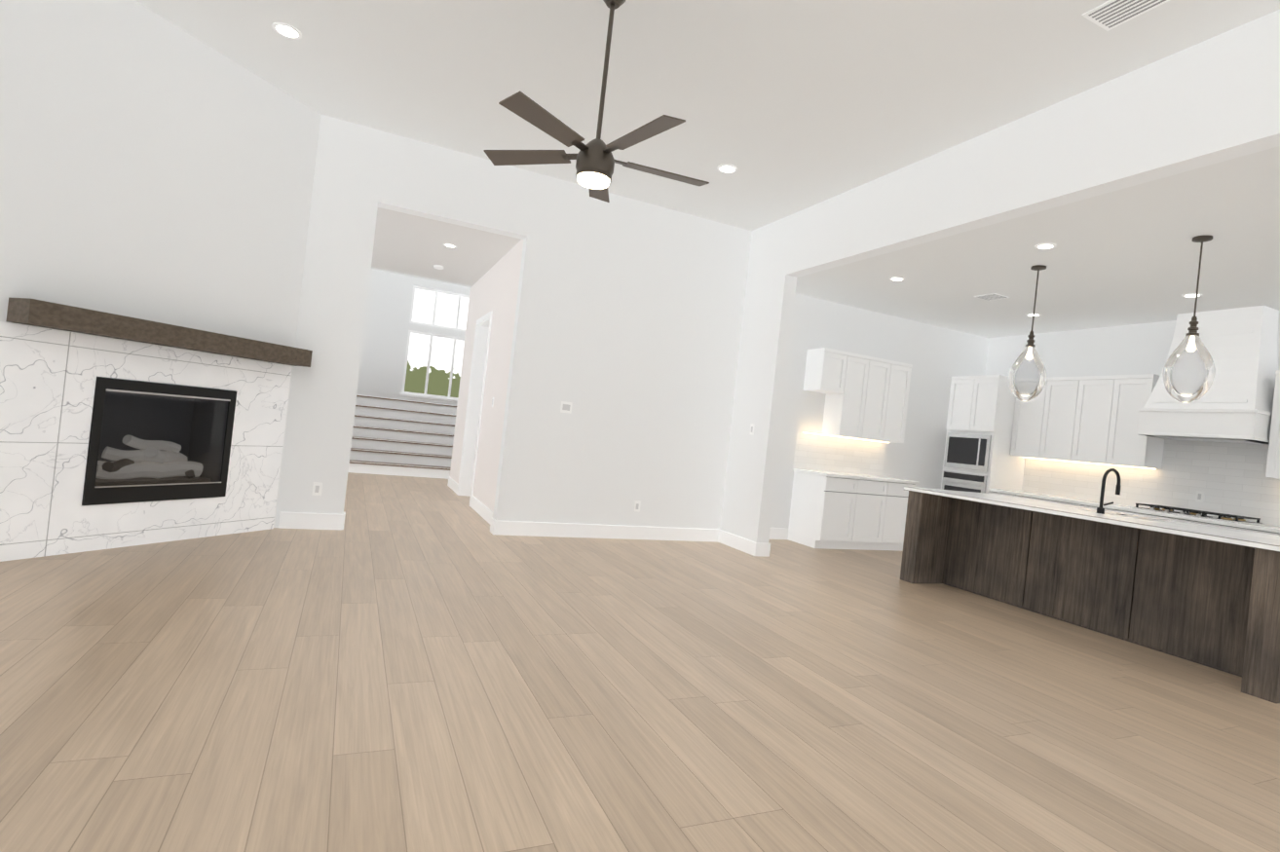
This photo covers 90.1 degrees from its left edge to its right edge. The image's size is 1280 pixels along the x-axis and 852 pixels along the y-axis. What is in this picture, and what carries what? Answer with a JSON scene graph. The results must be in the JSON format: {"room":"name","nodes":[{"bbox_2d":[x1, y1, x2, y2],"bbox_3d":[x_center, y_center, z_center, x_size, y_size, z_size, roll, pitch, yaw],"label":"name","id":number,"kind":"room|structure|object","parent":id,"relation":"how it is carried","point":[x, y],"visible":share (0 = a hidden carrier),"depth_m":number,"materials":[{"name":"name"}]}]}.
{"room":"living room","nodes":[
{"label":"living room","id":0,"kind":"room"},
{"bbox_2d":[0,0,321,527],"bbox_3d":[-3.409,-0.958,4.341,0.150,3.550,2.420,6,0,21],"label":"wall","id":1,"kind":"structure","parent":0,"point":[155,167],"depth_m":4.25,"materials":[{"name":"white paint"}]},
{"bbox_2d":[356,266,471,406],"bbox_3d":[-2.859,-2.098,9.583,5.500,6.000,0.150,6,0,-24],"label":"wall","id":2,"kind":"structure","parent":0,"point":[388,325],"depth_m":9.20,"materials":[{"name":"white paint"}]},
{"bbox_2d":[399,285,469,402],"bbox_3d":[-3.926,-1.667,13.532,1.960,2.280,0.150,6,0,-24],"label":"window","id":3,"kind":"structure","parent":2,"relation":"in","point":[432,366],"depth_m":13.43,"materials":[{"name":"white"}]},
{"bbox_2d":[371,207,521,287],"bbox_3d":[-2.538,-2.225,7.764,1.880,0.200,3.720,6,0,-24],"label":"ceiling","id":4,"kind":"structure","parent":0,"point":[404,244],"depth_m":7.57,"materials":[{"name":"white paint"}]},
{"bbox_2d":[443,243,456,247],"bbox_3d":[-2.195,-2.086,7.386,0.153,0.007,0.153,6,0,-33],"label":"recessed light","id":5,"kind":"object","parent":4,"relation":"in","point":[446,244],"depth_m":7.37,"materials":[{"name":"white"}]},
{"bbox_2d":[450,239,523,514],"bbox_3d":[-1.966,-0.527,8.093,0.230,3.050,3.720,6,0,-24],"label":"wall","id":6,"kind":"structure","parent":0,"point":[494,288],"depth_m":7.51,"materials":[{"name":"white paint"}]},
{"bbox_2d":[447,476,458,493],"bbox_3d":[-2.706,0.864,9.315,0.046,0.140,1.026,6,0,-24],"label":"baseboard","id":7,"kind":"structure","parent":6,"relation":"attached to","point":[452,484],"depth_m":9.29,"materials":[{"name":"white wood"}]},
{"bbox_2d":[456,310,492,506],"bbox_3d":[-2.102,-0.228,8.396,0.168,2.430,1.060,6,0,-24],"label":"door frame","id":8,"kind":"structure","parent":6,"relation":"attached to","point":[474,405],"depth_m":8.79,"materials":[{"name":"white"}]},
{"bbox_2d":[470,495,493,530],"bbox_3d":[-1.749,0.955,7.129,0.030,0.140,1.630,6,0,-24],"label":"baseboard","id":9,"kind":"structure","parent":6,"relation":"attached to","point":[487,514],"depth_m":7.14,"materials":[{"name":"white wood"}]},
{"bbox_2d":[274,114,752,529],"bbox_3d":[-1.129,-0.698,6.339,4.810,3.550,0.150,6,0,-24],"label":"wall","id":10,"kind":"structure","parent":0,"point":[627,326],"depth_m":6.42,"materials":[{"name":"white paint"}]},
{"bbox_2d":[278,511,345,530],"bbox_3d":[-2.839,0.826,5.546,0.506,0.140,0.019,6,0,-24],"label":"baseboard","id":11,"kind":"structure","parent":10,"relation":"attached to","point":[307,521],"depth_m":5.54,"materials":[{"name":"white wood"}]},
{"bbox_2d":[311,482,322,495],"bbox_3d":[-2.804,0.549,5.553,0.070,0.115,0.007,6,0,-24],"label":"outlet","id":12,"kind":"object","parent":10,"relation":"attached to","point":[317,487],"depth_m":5.55,"materials":[{"name":"white plastic"}]},
{"bbox_2d":[560,401,572,414],"bbox_3d":[-0.743,-0.188,6.447,0.120,0.115,0.007,6,0,-24],"label":"light switch","id":13,"kind":"object","parent":10,"relation":"attached to","point":[565,407],"depth_m":6.44,"materials":[{"name":"white plastic"}]},
{"bbox_2d":[489,519,718,542],"bbox_3d":[-0.258,1.114,6.716,2.556,0.140,0.016,6,0,-24],"label":"baseboard","id":14,"kind":"structure","parent":10,"relation":"attached to","point":[500,528],"depth_m":6.64,"materials":[{"name":"white wood"}]},
{"bbox_2d":[633,500,640,512],"bbox_3d":[-0.032,0.857,6.811,0.070,0.115,0.007,6,0,-24],"label":"outlet","id":15,"kind":"object","parent":10,"relation":"attached to","point":[636,504],"depth_m":6.81,"materials":[{"name":"white plastic"}]},
{"bbox_2d":[0,472,1279,851],"bbox_3d":[0.284,1.296,7.053,13.500,0.100,18.000,6,0,-24],"label":"floor","id":16,"kind":"structure","parent":0,"point":[405,663],"depth_m":2.70,"materials":[{"name":"beige wood"}]},
{"bbox_2d":[0,298,312,562],"bbox_3d":[-3.333,0.068,4.443,1.677,1.528,1.550,6,0,-24],"label":"fireplace","id":17,"kind":"object","parent":16,"relation":"on","point":[93,458],"visible":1,"depth_m":4.27,"materials":[{"name":"stone"}]},
{"bbox_2d":[348,394,456,479],"bbox_3d":[-4.143,0.168,11.856,5.196,1.246,2.928,6,0,-24],"label":"stairs","id":18,"kind":"structure","parent":16,"relation":"on","point":[398,437],"depth_m":11.11,"materials":[{"name":"white wood"}]},
{"bbox_2d":[787,468,865,549],"bbox_3d":[2.255,1.030,7.838,0.543,0.862,0.598,6,0,-24],"label":"base cabinet","id":19,"kind":"object","parent":16,"relation":"on","point":[835,510],"depth_m":7.62,"materials":[{"name":"white wood"}]},
{"bbox_2d":[837,472,892,550],"bbox_3d":[2.662,1.075,8.022,0.605,0.862,0.598,6,0,-24],"label":"base cabinet","id":20,"kind":"object","parent":16,"relation":"on","point":[877,495],"depth_m":7.80,"materials":[{"name":"white wood"}]},
{"bbox_2d":[876,476,916,551],"bbox_3d":[3.068,1.121,8.207,0.542,0.862,0.598,6,0,-24],"label":"base cabinet","id":21,"kind":"object","parent":16,"relation":"on","point":[896,521],"depth_m":7.96,"materials":[{"name":"white wood"}]},
{"bbox_2d":[941,375,1025,493],"bbox_3d":[4.720,0.535,8.846,0.739,2.392,0.740,6,0,-24],"label":"tall cabinet","id":22,"kind":"object","parent":16,"relation":"on","point":[978,458],"visible":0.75,"depth_m":8.59,"materials":[{"name":"white wood"}]},
{"bbox_2d":[988,489,1035,497],"bbox_3d":[4.957,1.326,8.263,0.628,0.862,0.574,6,0,-24],"label":"base cabinet","id":23,"kind":"object","parent":16,"relation":"on","point":[993,491],"depth_m":8.16,"materials":[{"name":"white"}]},
{"bbox_2d":[1019,492,1062,503],"bbox_3d":[5.154,1.345,7.825,0.628,0.862,0.637,6,0,-24],"label":"base cabinet","id":24,"kind":"object","parent":16,"relation":"on","point":[1058,500],"depth_m":7.72,"materials":[{"name":"white wood"}]},
{"bbox_2d":[900,468,1279,704],"bbox_3d":[3.711,0.968,5.177,1.330,1.269,2.830,6,0,-24],"label":"kitchen island","id":25,"kind":"object","parent":16,"relation":"on","point":[1206,595],"visible":1,"depth_m":4.81,"materials":[{"name":"brown wood"}]},
{"bbox_2d":[1062,500,1121,511],"bbox_3d":[5.363,1.365,7.358,0.628,0.862,0.637,6,0,-24],"label":"base cabinet","id":26,"kind":"object","parent":16,"relation":"on","point":[1084,504],"depth_m":7.30,"materials":[{"name":"white wood"}]},
{"bbox_2d":[1109,508,1175,519],"bbox_3d":[5.573,1.385,6.891,0.628,0.862,0.637,6,0,-24],"label":"base cabinet","id":27,"kind":"object","parent":16,"relation":"on","point":[1137,511],"depth_m":6.77,"materials":[{"name":"white stone"}]},
{"bbox_2d":[1164,516,1230,527],"bbox_3d":[5.783,1.404,6.425,0.628,0.862,0.637,6,0,-24],"label":"base cabinet","id":28,"kind":"object","parent":16,"relation":"on","point":[1189,519],"depth_m":6.33,"materials":[{"name":"white stone"}]},
{"bbox_2d":[1222,524,1279,535],"bbox_3d":[5.992,1.424,5.958,0.628,0.862,0.637,6,0,-24],"label":"base cabinet","id":29,"kind":"object","parent":16,"relation":"on","point":[1254,528],"depth_m":5.94,"materials":[{"name":"white"}]},
{"bbox_2d":[134,0,1279,230],"bbox_3d":[-0.192,-2.501,3.293,6.280,0.200,6.330,6,0,-24],"label":"ceiling","id":30,"kind":"structure","parent":0,"point":[785,107],"depth_m":4.26,"materials":[{"name":"white paint"}]},
{"bbox_2d":[271,22,301,39],"bbox_3d":[-2.343,-2.624,4.247,0.173,0.007,0.173,6,0,-33],"label":"recessed light","id":31,"kind":"object","parent":30,"relation":"in","point":[287,30],"depth_m":4.24,"materials":[{"name":"white"}]},
{"bbox_2d":[484,0,709,202],"bbox_3d":[-0.166,-1.858,3.524,1.260,1.069,1.294,6,0,-24],"label":"ceiling fan","id":32,"kind":"object","parent":30,"relation":"hanging from","point":[596,161],"visible":1,"depth_m":3.44,"materials":[{"name":"brown metal"}]},
{"bbox_2d":[717,164,737,173],"bbox_3d":[0.773,-2.277,5.661,0.173,0.007,0.173,6,0,42],"label":"recessed light","id":33,"kind":"object","parent":30,"relation":"in","point":[726,169],"depth_m":5.65,"materials":[{"name":"white"}]},
{"bbox_2d":[1082,0,1169,31],"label":"ceiling vent","id":34,"kind":"object","parent":30,"relation":"in","point":[1109,15],"depth_m":3.25,"materials":[{"name":"white metal"}]},
{"bbox_2d":[719,214,796,543],"bbox_3d":[1.208,-0.439,7.158,0.150,3.550,1.170,6,0,-24],"label":"wall","id":35,"kind":"structure","parent":0,"point":[760,391],"depth_m":6.82,"materials":[{"name":"white paint"}]},
{"bbox_2d":[718,529,761,557],"bbox_3d":[1.061,1.258,6.900,0.046,0.140,0.720,6,0,-24],"label":"baseboard","id":36,"kind":"structure","parent":35,"relation":"attached to","point":[748,546],"depth_m":6.82,"materials":[{"name":"white wood"}]},
{"bbox_2d":[749,423,754,435],"bbox_3d":[1.202,0.036,6.863,0.007,0.115,0.070,6,0,-24],"label":"outlet","id":37,"kind":"object","parent":35,"relation":"attached to","point":[751,426],"depth_m":6.86,"materials":[{"name":"white plastic"}]},
{"bbox_2d":[761,542,770,557],"bbox_3d":[1.136,1.268,7.099,0.016,0.140,1.020,6,0,-24],"label":"baseboard","id":38,"kind":"structure","parent":35,"relation":"attached to","point":[766,547],"depth_m":6.61,"materials":[{"name":"white wood"}]},
{"bbox_2d":[770,294,988,535],"bbox_3d":[3.042,0.020,8.561,4.420,3.050,0.150,6,0,-24],"label":"wall","id":39,"kind":"structure","parent":0,"point":[938,357],"depth_m":8.62,"materials":[{"name":"white paint"}]},
{"bbox_2d":[769,527,788,539],"bbox_3d":[1.379,1.298,7.777,1.020,0.140,0.016,6,0,-24],"label":"baseboard","id":40,"kind":"structure","parent":39,"relation":"attached to","point":[775,533],"depth_m":7.92,"materials":[{"name":"white wood"}]},
{"bbox_2d":[802,347,849,394],"bbox_3d":[2.301,-0.678,7.934,0.360,0.510,0.329,6,0,-24],"label":"upper cabinet","id":41,"kind":"object","parent":39,"relation":"attached to","point":[826,369],"depth_m":7.82,"materials":[{"name":"white wood"}]},
{"bbox_2d":[792,432,885,476],"bbox_3d":[2.613,0.378,8.300,1.480,0.446,0.002,6,0,-24],"label":"tile backsplash","id":42,"kind":"structure","parent":39,"relation":"attached to","point":[814,452],"depth_m":8.28,"materials":[{"name":"white tile"}]},
{"bbox_2d":[818,352,876,441],"bbox_3d":[2.627,-0.380,8.093,0.422,1.030,0.329,6,0,-24],"label":"upper cabinet","id":43,"kind":"object","parent":39,"relation":"attached to","point":[866,397],"depth_m":7.97,"materials":[{"name":"white wood"}]},
{"bbox_2d":[868,357,896,441],"bbox_3d":[2.925,-0.347,8.228,0.484,1.030,0.329,6,0,-24],"label":"upper cabinet","id":44,"kind":"object","parent":39,"relation":"attached to","point":[884,373],"depth_m":8.13,"materials":[{"name":"white wood"}]},
{"bbox_2d":[884,361,912,443],"bbox_3d":[3.223,-0.313,8.363,0.423,1.030,0.329,6,0,-24],"label":"upper cabinet","id":45,"kind":"object","parent":39,"relation":"attached to","point":[900,393],"depth_m":8.26,"materials":[{"name":"white wood"}]},
{"bbox_2d":[786,9,1279,277],"bbox_3d":[2.721,-1.762,4.150,0.150,0.630,5.450,6,0,-24],"label":"header beam","id":46,"kind":"structure","parent":0,"point":[1215,99],"depth_m":3.98,"materials":[{"name":"white paint"}]},
{"bbox_2d":[795,146,1279,338],"bbox_3d":[4.897,-1.687,4.894,4.420,0.700,8.220,6,0,-24],"label":"ceiling","id":47,"kind":"structure","parent":0,"point":[1128,256],"depth_m":5.70,"materials":[{"name":"white paint"}]},
{"bbox_2d":[889,276,904,281],"bbox_3d":[2.720,-1.556,6.764,0.153,0.007,0.153,6,0,-30],"label":"recessed light","id":48,"kind":"object","parent":47,"relation":"in","point":[896,279],"depth_m":6.76,"materials":[{"name":"white"}]},
{"bbox_2d":[974,293,1009,301],"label":"ceiling vent","id":49,"kind":"object","parent":47,"relation":"in","point":[992,296],"depth_m":7.05,"materials":[{"name":"white metal"}]},
{"bbox_2d":[1008,264,1046,401],"bbox_3d":[3.598,-0.846,5.872,0.300,1.239,0.300,6,0,-24],"label":"pendant light","id":50,"kind":"object","parent":47,"relation":"hanging from","point":[1027,378],"visible":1,"depth_m":5.79,"materials":[{"name":"clear glass"}]},
{"bbox_2d":[1025,313,1041,316],"bbox_3d":[4.722,-1.333,7.672,0.153,0.007,0.153,6,0,-30],"label":"recessed light","id":51,"kind":"object","parent":47,"relation":"in","point":[1029,315],"depth_m":7.67,"materials":[{"name":"white plastic"}]},
{"bbox_2d":[1034,243,1056,249],"bbox_3d":[3.371,-1.494,5.314,0.153,0.007,0.153,6,0,-30],"label":"recessed light","id":52,"kind":"object","parent":47,"relation":"in","point":[1041,245],"depth_m":5.31,"materials":[{"name":"white"}]},
{"bbox_2d":[1162,235,1215,402],"bbox_3d":[4.142,-0.794,4.780,0.300,1.239,0.300,6,0,-24],"label":"pendant light","id":53,"kind":"object","parent":47,"relation":"hanging from","point":[1188,371],"visible":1,"depth_m":4.71,"materials":[{"name":"clear glass"}]},
{"bbox_2d":[1181,293,1202,298],"bbox_3d":[5.373,-1.271,6.223,0.153,0.007,0.153,6,0,-30],"label":"recessed light","id":54,"kind":"object","parent":47,"relation":"in","point":[1189,295],"depth_m":6.22,"materials":[{"name":"white plastic"}]},
{"bbox_2d":[984,310,1279,527],"bbox_3d":[6.628,0.392,5.760,0.150,3.050,7.920,6,0,-24],"label":"wall","id":55,"kind":"structure","parent":0,"point":[1142,349],"depth_m":7.96,"materials":[{"name":"white paint"}]},
{"bbox_2d":[1010,396,1037,458],"bbox_3d":[5.226,-0.096,8.386,0.328,1.030,0.460,6,0,-24],"label":"upper cabinet","id":56,"kind":"object","parent":55,"relation":"attached to","point":[1025,412],"depth_m":8.39,"materials":[{"name":"white wood"}]},
{"bbox_2d":[1033,376,1072,461],"bbox_3d":[5.376,-0.081,8.051,0.328,1.030,0.523,6,0,-24],"label":"upper cabinet","id":57,"kind":"object","parent":55,"relation":"attached to","point":[1053,400],"depth_m":8.06,"materials":[{"name":"white wood"}]},
{"bbox_2d":[1064,376,1107,465],"bbox_3d":[5.539,-0.066,7.688,0.328,1.030,0.522,6,0,-24],"label":"upper cabinet","id":58,"kind":"object","parent":55,"relation":"attached to","point":[1093,420],"depth_m":7.70,"materials":[{"name":"white wood"}]},
{"bbox_2d":[1099,374,1164,469],"bbox_3d":[5.689,-0.052,7.354,0.328,1.030,0.460,6,0,-24],"label":"upper cabinet","id":59,"kind":"object","parent":55,"relation":"attached to","point":[1120,445],"depth_m":7.28,"materials":[{"name":"white wood"}]},
{"bbox_2d":[1021,440,1279,527],"bbox_3d":[6.683,0.628,5.398,0.002,0.791,7.155,6,0,-24],"label":"tile backsplash","id":60,"kind":"structure","parent":55,"relation":"attached to","point":[1229,478],"depth_m":6.99,"materials":[{"name":"white tile"}]},
{"bbox_2d":[1195,490,1204,502],"bbox_3d":[5.998,0.758,6.853,0.007,0.115,0.070,6,0,-24],"label":"outlet","id":61,"kind":"object","parent":60,"relation":"attached to","point":[1199,496],"depth_m":6.85,"materials":[{"name":"white plastic"}]},
{"bbox_2d":[1136,305,1279,444],"bbox_3d":[5.937,-0.528,6.629,0.570,1.354,1.008,6,0,-24],"label":"range hood","id":62,"kind":"object","parent":55,"relation":"attached to","point":[1234,403],"visible":0.92,"depth_m":6.40,"materials":[{"name":"white wood"}]},
{"bbox_2d":[1265,370,1279,479],"bbox_3d":[6.299,0.006,5.996,0.328,1.030,0.462,6,0,-24],"label":"upper cabinet","id":63,"kind":"object","parent":55,"relation":"attached to","point":[1273,456],"depth_m":6.11,"materials":[{"name":"white wood"}]}
]}

